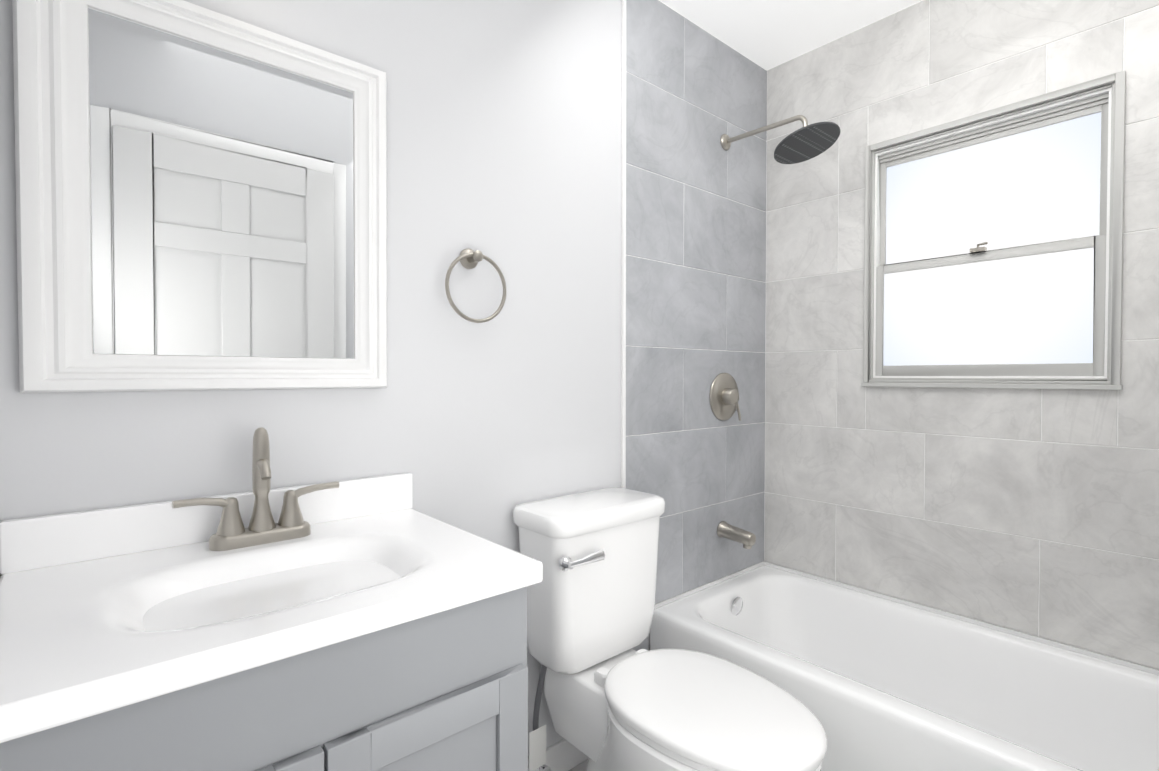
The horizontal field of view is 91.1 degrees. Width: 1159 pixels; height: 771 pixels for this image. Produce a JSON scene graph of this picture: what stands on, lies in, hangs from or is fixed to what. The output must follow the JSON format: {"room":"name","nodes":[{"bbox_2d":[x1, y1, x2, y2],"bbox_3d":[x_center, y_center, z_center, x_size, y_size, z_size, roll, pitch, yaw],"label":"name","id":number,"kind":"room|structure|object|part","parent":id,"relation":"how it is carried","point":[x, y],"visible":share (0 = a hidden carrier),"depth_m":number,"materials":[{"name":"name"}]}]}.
{"room":"bathroom","nodes":[
{"label":"bathroom","id":0,"kind":"room"},
{"bbox_2d":[0,0,649,751],"bbox_3d":[-0.118,-0.074,1.689,2.500,2.440,0.120,-1,1,-41],"label":"wall","id":1,"kind":"structure","parent":0,"point":[504,132],"depth_m":1.43,"materials":[{"name":"white paint"}]},
{"bbox_2d":[12,0,386,392],"bbox_3d":[-0.668,-0.346,1.098,0.600,0.710,0.040,-1,1,-41],"label":"mirror","id":2,"kind":"object","parent":1,"relation":"attached to","point":[201,198],"visible":0.98,"depth_m":1.06,"materials":[{"name":"white paint"}]},
{"bbox_3d":[-0.677,-0.349,1.108,0.480,0.615,0.013,-1,1,-41],"label":"glass","id":3,"kind":"part","parent":2,"relation":"part of","materials":[{"name":"white"}]},
{"bbox_2d":[445,248,505,322],"bbox_3d":[-0.268,-0.254,1.439,0.176,0.193,0.054,-1,1,-41],"label":"towel ring","id":4,"kind":"object","parent":1,"relation":"attached to","point":[468,258],"visible":1,"depth_m":1.43,"materials":[{"name":"silver metal"}]},
{"bbox_2d":[568,759,588,770],"bbox_3d":[0.421,1.207,1.091,2.500,0.100,1.764,-1,1,-41],"label":"floor","id":5,"kind":"structure","parent":0,"point":[582,766],"depth_m":1.70,"materials":[{"name":"tile"}]},
{"bbox_2d":[0,427,542,770],"bbox_3d":[-0.494,0.620,0.940,0.690,1.075,0.531,-1,1,-41],"label":"bathroom vanity","id":6,"kind":"object","parent":5,"relation":"on","point":[377,623],"visible":1,"depth_m":0.84,"materials":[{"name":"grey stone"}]},
{"bbox_2d":[0,473,412,573],"bbox_3d":[-0.660,0.254,1.126,0.687,0.083,0.022,-1,1,-41],"label":"backsplash","id":7,"kind":"structure","parent":6,"relation":"on","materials":[{"name":"white stone"}]},
{"bbox_2d":[0,509,542,742],"bbox_3d":[-0.493,0.350,0.935,0.687,0.105,0.531,-1,1,-41],"label":"countertop","id":8,"kind":"structure","parent":6,"relation":"on","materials":[{"name":"white stone"}]},
{"bbox_2d":[172,427,338,550],"bbox_3d":[-0.599,0.188,1.073,0.278,0.215,0.077,-1,1,-41],"label":"faucet","id":9,"kind":"object","parent":8,"relation":"on","point":[262,532],"depth_m":1.07,"materials":[{"name":"silver metal"}]},
{"bbox_2d":[528,739,588,770],"bbox_3d":[0.322,1.109,1.079,0.718,0.095,1.410,-1,1,-41],"label":"baseboard","id":10,"kind":"structure","parent":5,"relation":"on","point":[564,755],"depth_m":1.68,"materials":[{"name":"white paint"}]},
{"bbox_2d":[513,488,826,770],"bbox_3d":[0.214,0.739,1.390,0.418,0.826,0.774,-1,1,-41],"label":"toilet","id":11,"kind":"object","parent":5,"relation":"on","point":[615,701],"visible":1,"depth_m":1.42,"materials":[{"name":"white ceramic"}]},
{"bbox_3d":[0.007,0.433,1.405,0.114,0.042,0.044,-1,1,-41],"label":"lever","id":12,"kind":"part","parent":11,"relation":"part of","materials":[{"name":"silver metal"}]},
{"bbox_3d":[0.034,0.530,1.593,0.418,0.416,0.226,-1,1,-41],"label":"tank","id":13,"kind":"part","parent":11,"relation":"part of","materials":[{"name":"white ceramic"}]},
{"bbox_3d":[0.282,0.726,1.296,0.372,0.050,0.543,-1,1,-41],"label":"seat","id":14,"kind":"part","parent":11,"relation":"part of","materials":[{"name":"white plastic"}]},
{"bbox_2d":[650,561,1158,770],"bbox_3d":[1.001,0.951,1.591,0.719,0.394,1.520,-1,1,-41],"label":"bathtub","id":15,"kind":"object","parent":5,"relation":"on","point":[870,680],"visible":0.85,"depth_m":1.68,"materials":[{"name":"white ceramic"}]},
{"bbox_2d":[660,0,921,69],"bbox_3d":[0.421,-1.333,1.046,2.500,0.100,1.764,-1,1,-41],"label":"ceiling","id":16,"kind":"structure","parent":0,"point":[766,34],"depth_m":2.02,"materials":[{"name":"white paint"}]},
{"bbox_2d":[873,87,1111,377],"bbox_3d":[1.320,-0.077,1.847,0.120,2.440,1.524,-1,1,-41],"label":"window frame","id":17,"kind":"structure","parent":0,"point":[954,133],"depth_m":1.76,"materials":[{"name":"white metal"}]},
{"bbox_2d":[626,0,766,602],"bbox_3d":[0.451,-0.081,2.097,0.810,2.440,0.007,-1,1,-41],"label":"wall","id":18,"kind":"structure","parent":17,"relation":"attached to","point":[658,0],"depth_m":2.16,"materials":[{"name":"white"}]},
{"bbox_2d":[621,0,625,488],"bbox_3d":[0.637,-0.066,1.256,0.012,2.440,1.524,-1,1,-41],"label":"trim","id":19,"kind":"structure","parent":18,"relation":"attached to","point":[623,281],"depth_m":1.82,"materials":[{"name":"white paint"}]},
{"bbox_2d":[626,0,766,650],"bbox_3d":[0.462,-0.082,2.106,0.836,2.433,0.009,-1,1,-41],"label":"wall tile","id":20,"kind":"structure","parent":18,"relation":"attached to","point":[671,307],"depth_m":2.05,"materials":[{"name":"tile"}]},
{"bbox_2d":[710,373,740,420],"bbox_3d":[0.576,0.043,2.159,0.184,0.184,0.062,-1,1,-41],"label":"shower valve","id":21,"kind":"object","parent":20,"relation":"attached to","point":[724,398],"visible":1,"depth_m":2.15,"materials":[{"name":"silver metal"}]},
{"bbox_2d":[717,521,755,548],"bbox_3d":[0.592,0.561,2.133,0.064,0.080,0.142,-1,1,-41],"label":"tub spout","id":22,"kind":"object","parent":20,"relation":"attached to","point":[746,539],"visible":1,"depth_m":2.11,"materials":[{"name":"silver metal"}]},
{"bbox_2d":[721,115,840,163],"bbox_3d":[0.696,-0.869,2.004,0.216,0.171,0.429,-1,1,-41],"label":"shower","id":23,"kind":"object","parent":20,"relation":"attached to","point":[806,142],"visible":1,"depth_m":1.93,"materials":[{"name":"grey metal"}]},
{"bbox_2d":[765,0,1158,668],"bbox_3d":[1.271,-0.274,1.802,0.007,2.044,1.524,-1,1,-41],"label":"wall","id":24,"kind":"structure","parent":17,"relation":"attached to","point":[854,270],"depth_m":1.88,"materials":[{"name":"white"}]},
{"bbox_2d":[765,0,1158,668],"bbox_3d":[1.274,-0.272,1.799,0.009,2.041,1.510,-1,1,-41],"label":"wall tile","id":25,"kind":"structure","parent":24,"relation":"attached to","point":[1095,494],"depth_m":1.85,"materials":[{"name":"tile"}]},
{"bbox_2d":[861,71,1125,389],"bbox_3d":[1.284,-0.425,1.826,0.098,0.865,0.688,-1,1,-41],"label":"window","id":26,"kind":"structure","parent":17,"relation":"in","point":[1025,197],"depth_m":1.77,"materials":[{"name":"white glass"}]},
{"bbox_2d":[970,242,987,252],"bbox_3d":[1.269,-0.438,1.802,0.026,0.028,0.046,-1,1,-41],"label":"lock","id":27,"kind":"object","parent":26,"relation":"attached to","point":[978,249],"visible":1,"depth_m":1.79,"materials":[{"name":"silver metal"}]}
]}

